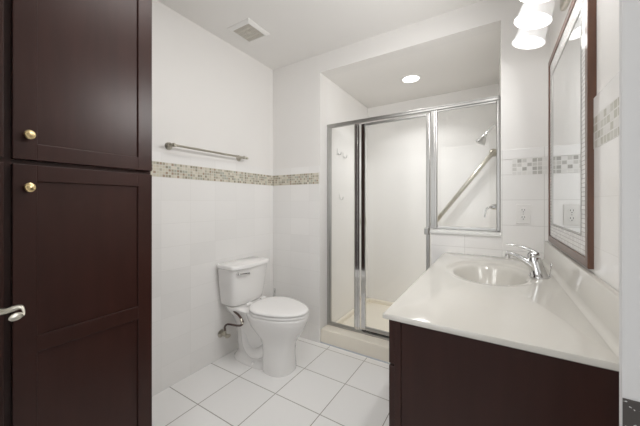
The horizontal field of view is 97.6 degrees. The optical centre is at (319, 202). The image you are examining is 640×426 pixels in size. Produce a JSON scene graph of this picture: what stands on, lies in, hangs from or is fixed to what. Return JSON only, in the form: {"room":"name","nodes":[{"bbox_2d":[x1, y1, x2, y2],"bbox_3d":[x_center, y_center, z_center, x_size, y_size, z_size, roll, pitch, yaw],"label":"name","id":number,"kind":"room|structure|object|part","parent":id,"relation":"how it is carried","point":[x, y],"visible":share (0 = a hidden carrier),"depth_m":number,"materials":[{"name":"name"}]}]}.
{"room":"bathroom","nodes":[
{"label":"bathroom","id":0,"kind":"room"},
{"bbox_2d":[151,0,272,396],"bbox_3d":[-1.202,-0.038,1.523,0.107,2.440,2.710,0,0,32],"label":"wall","id":1,"kind":"structure","parent":0,"point":[209,209],"depth_m":2.00,"materials":[{"name":"white tile"}]},
{"bbox_2d":[165,142,248,160],"bbox_3d":[-0.788,-0.366,2.026,0.076,0.048,0.680,0,0,32],"label":"towel bar","id":2,"kind":"object","parent":1,"relation":"attached to","point":[168,145],"visible":1,"depth_m":1.92,"materials":[{"name":"silver metal"}]},
{"bbox_2d":[218,311,243,337],"bbox_3d":[-0.628,0.895,2.061,0.301,0.261,0.094,0,0,37],"label":"shutoff valve","id":3,"kind":"object","parent":1,"relation":"attached to","point":[221,332],"visible":0.8,"depth_m":2.08,"materials":[{"name":"silver metal"}]},
{"bbox_2d":[152,337,388,425],"bbox_3d":[-0.297,1.222,0.958,2.240,0.080,2.710,0,0,32],"label":"floor","id":4,"kind":"structure","parent":0,"point":[328,385],"depth_m":1.72,"materials":[{"name":"tile"}]},
{"bbox_2d":[0,0,151,425],"bbox_3d":[-1.146,0.032,0.969,0.563,2.300,0.838,0,0,32],"label":"linen cabinet","id":5,"kind":"object","parent":4,"relation":"on","point":[76,75],"visible":1,"depth_m":0.97,"materials":[{"name":"brown wood"}]},
{"bbox_3d":[-1.050,0.474,0.660,0.020,1.186,0.406,0,0,32],"label":"door","id":6,"kind":"part","parent":5,"relation":"part of","materials":[{"name":"brown wood"}]},
{"bbox_3d":[-1.050,-0.619,0.660,0.020,0.968,0.406,0,0,32],"label":"door","id":7,"kind":"part","parent":5,"relation":"part of","materials":[{"name":"brown wood"}]},
{"bbox_3d":[-0.896,-0.048,0.863,0.026,0.028,0.026,0,0,32],"label":"knob","id":8,"kind":"part","parent":5,"relation":"part of","materials":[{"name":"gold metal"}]},
{"bbox_3d":[-0.896,-0.210,0.863,0.026,0.028,0.026,0,0,32],"label":"knob","id":9,"kind":"part","parent":5,"relation":"part of","materials":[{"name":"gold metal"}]},
{"bbox_3d":[-0.826,0.474,1.018,0.020,1.186,0.404,0,0,32],"label":"door","id":10,"kind":"part","parent":5,"relation":"part of","materials":[{"name":"brown wood"}]},
{"bbox_3d":[-0.826,-0.619,1.018,0.020,0.968,0.404,0,0,32],"label":"door","id":11,"kind":"part","parent":5,"relation":"part of","materials":[{"name":"brown wood"}]},
{"bbox_3d":[-0.827,0.474,1.019,0.008,1.084,0.300,0,0,32],"label":"panel","id":12,"kind":"part","parent":5,"relation":"part of","materials":[{"name":"brown wood"}]},
{"bbox_3d":[-0.827,-0.619,1.019,0.008,0.866,0.300,0,0,32],"label":"panel","id":13,"kind":"part","parent":5,"relation":"part of","materials":[{"name":"brown wood"}]},
{"bbox_2d":[217,256,308,377],"bbox_3d":[-0.383,0.818,2.070,0.681,0.728,0.393,0,0,32],"label":"toilet","id":14,"kind":"object","parent":4,"relation":"on","point":[270,331],"visible":0.98,"depth_m":2.01,"materials":[{"name":"white ceramic"}]},
{"bbox_3d":[-0.587,0.625,2.198,0.198,0.277,0.375,0,0,32],"label":"tank","id":15,"kind":"part","parent":14,"relation":"part of","materials":[{"name":"white ceramic"}]},
{"bbox_3d":[-0.581,0.470,2.194,0.213,0.032,0.393,0,0,32],"label":"tank lid","id":16,"kind":"part","parent":14,"relation":"part of","materials":[{"name":"white ceramic"}]},
{"bbox_3d":[-0.558,0.517,2.044,0.099,0.030,0.042,0,0,-32],"label":"flush lever","id":17,"kind":"part","parent":14,"relation":"part of","materials":[{"name":"silver metal"}]},
{"bbox_3d":[-0.286,0.765,2.010,0.452,0.017,0.368,0,0,32],"label":"seat","id":18,"kind":"part","parent":14,"relation":"part of","materials":[{"name":"white plastic"}]},
{"bbox_3d":[-0.286,0.744,2.010,0.454,0.022,0.370,0,0,32],"label":"seat lid","id":19,"kind":"part","parent":14,"relation":"part of","materials":[{"name":"white plastic"}]},
{"bbox_2d":[321,298,393,362],"bbox_3d":[0.826,1.125,2.479,1.284,0.113,1.037,0,0,32],"label":"shower tray","id":20,"kind":"object","parent":4,"relation":"on","point":[377,348],"visible":0.32,"depth_m":2.32,"materials":[{"name":"beige plastic"}]},
{"bbox_2d":[327,95,499,340],"bbox_3d":[0.611,0.190,2.134,1.284,1.759,0.062,0,0,32],"label":"shower door frame","id":21,"kind":"structure","parent":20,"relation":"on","point":[360,326],"depth_m":2.29,"materials":[{"name":"grey metal"}]},
{"bbox_3d":[0.444,1.059,2.249,0.879,0.020,0.044,0,0,32],"label":"sill","id":22,"kind":"part","parent":21,"relation":"part of","materials":[{"name":"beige metal"}]},
{"bbox_3d":[0.314,0.195,2.327,0.043,1.709,0.040,0,0,32],"label":"post","id":23,"kind":"part","parent":21,"relation":"part of","materials":[{"name":"silver metal"}]},
{"bbox_3d":[0.575,1.026,2.166,0.472,0.026,0.024,0,0,32],"label":"rail","id":24,"kind":"part","parent":21,"relation":"part of","materials":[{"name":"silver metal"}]},
{"bbox_3d":[0.575,-0.641,2.166,0.472,0.018,0.024,0,0,32],"label":"rail","id":25,"kind":"part","parent":21,"relation":"part of","materials":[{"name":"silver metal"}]},
{"bbox_3d":[0.819,-0.238,2.011,0.042,0.843,0.040,0,0,32],"label":"post","id":26,"kind":"part","parent":21,"relation":"part of","materials":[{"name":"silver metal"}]},
{"bbox_2d":[389,320,618,425],"bbox_3d":[0.727,0.762,1.207,0.552,0.840,1.187,0,0,32],"label":"vanity cabinet","id":27,"kind":"object","parent":4,"relation":"on","point":[437,378],"visible":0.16,"depth_m":0.70,"materials":[{"name":"brown wood"}]},
{"bbox_3d":[0.367,0.414,1.079,0.018,0.129,0.575,0,0,32],"label":"drawer","id":28,"kind":"part","parent":27,"relation":"part of","materials":[{"name":"brown wood"}]},
{"bbox_3d":[0.367,0.776,1.079,0.018,0.582,0.575,0,0,32],"label":"door","id":29,"kind":"part","parent":27,"relation":"part of","materials":[{"name":"brown wood"}]},
{"bbox_3d":[0.541,0.712,1.323,0.020,0.740,1.187,0,0,32],"label":"frame","id":30,"kind":"part","parent":27,"relation":"part of","materials":[{"name":"brown wood"}]},
{"bbox_2d":[383,241,618,371],"bbox_3d":[0.730,0.337,1.193,0.533,0.248,1.208,0,0,32],"label":"countertop","id":31,"kind":"structure","parent":27,"relation":"on","point":[573,314],"depth_m":0.84,"materials":[{"name":"stone"}]},
{"bbox_2d":[505,243,553,278],"bbox_3d":[0.926,0.254,1.243,0.174,0.138,0.072,0,0,32],"label":"faucet","id":32,"kind":"object","parent":31,"relation":"on","point":[536,267],"visible":1,"depth_m":1.22,"materials":[{"name":"silver metal"}]},
{"bbox_3d":[0.909,0.263,1.254,0.129,0.090,0.048,0,0,32],"label":"spout","id":33,"kind":"part","parent":32,"relation":"part of","materials":[{"name":"silver metal"}]},
{"bbox_3d":[0.908,0.214,1.254,0.121,0.058,0.047,0,0,32],"label":"lever","id":34,"kind":"part","parent":32,"relation":"part of","materials":[{"name":"silver metal"}]},
{"bbox_2d":[157,0,481,69],"bbox_3d":[-0.271,-1.298,1.001,2.240,0.080,2.810,0,0,32],"label":"ceiling","id":35,"kind":"structure","parent":0,"point":[299,30],"depth_m":1.91,"materials":[{"name":"paint"}]},
{"bbox_2d":[227,18,269,42],"bbox_3d":[-0.520,-1.249,2.049,0.216,0.018,0.216,0,0,32],"label":"ceiling vent","id":36,"kind":"object","parent":35,"relation":"in","point":[247,29],"visible":1,"depth_m":2.02,"materials":[{"name":"white plastic"}]},
{"bbox_2d":[234,24,263,41],"bbox_3d":[-0.520,-1.246,2.049,0.163,0.012,0.160,0,0,32],"label":"grille","id":37,"kind":"object","parent":36,"relation":"attached to","point":[248,32],"depth_m":2.04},
{"bbox_2d":[326,78,367,324],"bbox_3d":[0.262,0.040,2.884,0.100,2.285,0.950,0,0,32],"label":"wall","id":38,"kind":"structure","parent":0,"point":[341,106],"depth_m":2.72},
{"bbox_2d":[273,0,549,342],"bbox_3d":[0.460,-0.038,2.171,2.240,2.440,0.170,0,0,32],"label":"wall","id":39,"kind":"structure","parent":0,"point":[299,88],"depth_m":2.07,"materials":[{"name":"white paint"}]},
{"bbox_2d":[430,229,500,236],"bbox_3d":[0.960,0.194,1.858,0.407,0.020,0.181,0,0,32],"label":"trim","id":40,"kind":"structure","parent":39,"relation":"on","point":[437,231],"depth_m":1.81,"materials":[{"name":"white paint"}]},
{"bbox_2d":[516,204,530,223],"bbox_3d":[1.177,0.064,1.622,0.070,0.114,0.009,0,0,32],"label":"electrical outlet","id":41,"kind":"object","parent":39,"relation":"attached to","point":[523,211],"visible":1,"depth_m":1.62,"materials":[{"name":"white plastic"}]},
{"bbox_2d":[326,29,500,107],"bbox_3d":[0.876,-1.153,2.559,1.486,0.100,1.050,0,0,32],"label":"ceiling","id":42,"kind":"structure","parent":0,"point":[471,62],"depth_m":2.38,"materials":[{"name":"paint"}]},
{"bbox_2d":[401,74,420,82],"bbox_3d":[0.806,-1.099,2.480,0.176,0.009,0.176,0,0,32],"label":"recessed light","id":43,"kind":"object","parent":42,"relation":"in","point":[411,78],"visible":1,"depth_m":2.46,"materials":[{"name":"white plastic"}]},
{"bbox_2d":[368,83,498,301],"bbox_3d":[1.128,0.040,2.962,1.486,2.285,0.100,0,0,32],"label":"wall","id":44,"kind":"structure","parent":0,"point":[397,149],"depth_m":2.97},
{"bbox_2d":[430,149,495,224],"bbox_3d":[1.373,-0.126,2.709,0.590,0.757,0.070,0,0,32],"label":"grab bar","id":45,"kind":"object","parent":44,"relation":"attached to","point":[492,152],"visible":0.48,"depth_m":2.65,"materials":[{"name":"silver metal"}]},
{"bbox_2d":[499,30,500,231],"bbox_3d":[1.438,0.040,2.150,0.100,2.285,0.950,0,0,32],"label":"wall","id":46,"kind":"structure","parent":0,"point":[500,30],"depth_m":1.79,"materials":[{"name":"white paint"}]},
{"bbox_2d":[476,123,495,144],"bbox_3d":[1.345,-0.557,2.249,0.166,0.182,0.074,0,0,32],"label":"shower head","id":47,"kind":"object","parent":46,"relation":"attached to","point":[482,140],"visible":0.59,"depth_m":2.24},
{"bbox_3d":[1.369,-0.585,2.234,0.108,0.093,0.017,0,0,32],"label":"arm","id":48,"kind":"part","parent":47,"relation":"part of","materials":[{"name":"silver metal"}]},
{"bbox_2d":[484,204,495,217],"bbox_3d":[1.358,0.045,2.217,0.106,0.146,0.120,0,0,32],"label":"shower valve","id":49,"kind":"object","parent":46,"relation":"attached to","point":[493,206],"visible":0.7,"depth_m":2.22,"materials":[{"name":"silver metal"}]},
{"bbox_3d":[1.339,0.070,2.228,0.062,0.095,0.021,0,0,32],"label":"lever","id":50,"kind":"part","parent":49,"relation":"part of","materials":[{"name":"silver metal"}]},
{"bbox_2d":[549,0,618,291],"bbox_3d":[0.607,-0.038,0.393,0.107,2.440,2.710,0,0,32],"label":"wall","id":51,"kind":"structure","parent":0,"point":[606,101],"depth_m":0.76,"materials":[{"name":"white paint"}]},
{"bbox_2d":[512,0,569,48],"bbox_3d":[0.894,-0.846,1.119,0.188,0.152,0.725,0,0,32],"label":"vanity light","id":52,"kind":"object","parent":51,"relation":"attached to","point":[533,18],"visible":1,"depth_m":1.25,"materials":[{"name":"white glass"}]},
{"bbox_3d":[1.029,-0.828,1.379,0.141,0.117,0.140,0,0,32],"label":"lamp shade","id":53,"kind":"part","parent":52,"relation":"part of","materials":[{"name":"white glass"}]},
{"bbox_3d":[1.034,-0.830,1.376,0.057,0.074,0.058,0,0,32],"label":"bulb","id":54,"kind":"part","parent":52,"relation":"part of","materials":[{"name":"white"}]},
{"bbox_3d":[0.926,-0.828,1.214,0.141,0.117,0.140,0,0,32],"label":"lamp shade","id":55,"kind":"part","parent":52,"relation":"part of","materials":[{"name":"white glass"}]},
{"bbox_3d":[0.823,-0.828,1.048,0.141,0.117,0.140,0,0,32],"label":"lamp shade","id":56,"kind":"part","parent":52,"relation":"part of","materials":[{"name":"white glass"}]},
{"bbox_3d":[0.930,-0.830,1.211,0.057,0.074,0.058,0,0,32],"label":"bulb","id":57,"kind":"part","parent":52,"relation":"part of","materials":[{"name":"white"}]},
{"bbox_2d":[548,0,596,268],"bbox_3d":[1.023,-0.272,1.166,0.020,0.945,0.748,0,0,32],"label":"wall mirror","id":58,"kind":"object","parent":51,"relation":"attached to","point":[572,64],"visible":0.99,"depth_m":1.02,"materials":[{"name":"brown wood"}]},
{"bbox_2d":[553,14,579,232],"bbox_3d":[1.025,-0.272,1.165,0.015,0.747,0.550,0,0,32],"label":"mirror glass","id":59,"kind":"object","parent":58,"relation":"attached to","point":[566,70],"depth_m":1.12,"materials":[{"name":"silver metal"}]},
{"bbox_2d":[542,241,618,358],"bbox_3d":[0.941,0.277,1.062,0.036,0.128,1.208,0,0,32],"label":"backsplash","id":60,"kind":"structure","parent":51,"relation":"attached to","point":[596,299],"depth_m":0.81,"materials":[{"name":"stone"}]},
{"bbox_2d":[619,0,639,425],"bbox_3d":[0.445,-0.038,0.353,0.139,2.440,0.170,0,0,32],"label":"wall","id":61,"kind":"structure","parent":0,"point":[629,10],"depth_m":0.31,"materials":[{"name":"paint"}]},
{"bbox_2d":[622,398,639,425],"bbox_3d":[0.368,0.279,0.299,0.063,0.117,0.003,0,0,32],"label":"strike plate","id":62,"kind":"object","parent":61,"relation":"attached to","point":[630,409],"visible":1,"depth_m":0.31,"materials":[{"name":"silver metal"}]},
{"bbox_3d":[-0.989,-0.038,-0.148,2.240,2.440,0.100,0,0,32],"label":"wall","id":63,"kind":"structure","parent":0,"visible":0},
{"bbox_2d":[0,304,24,320],"bbox_3d":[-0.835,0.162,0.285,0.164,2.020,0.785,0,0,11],"label":"door handle","id":64,"kind":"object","parent":63,"relation":"in","point":[16,316],"depth_m":0.65,"materials":[{"name":"silver metal"}]}
]}

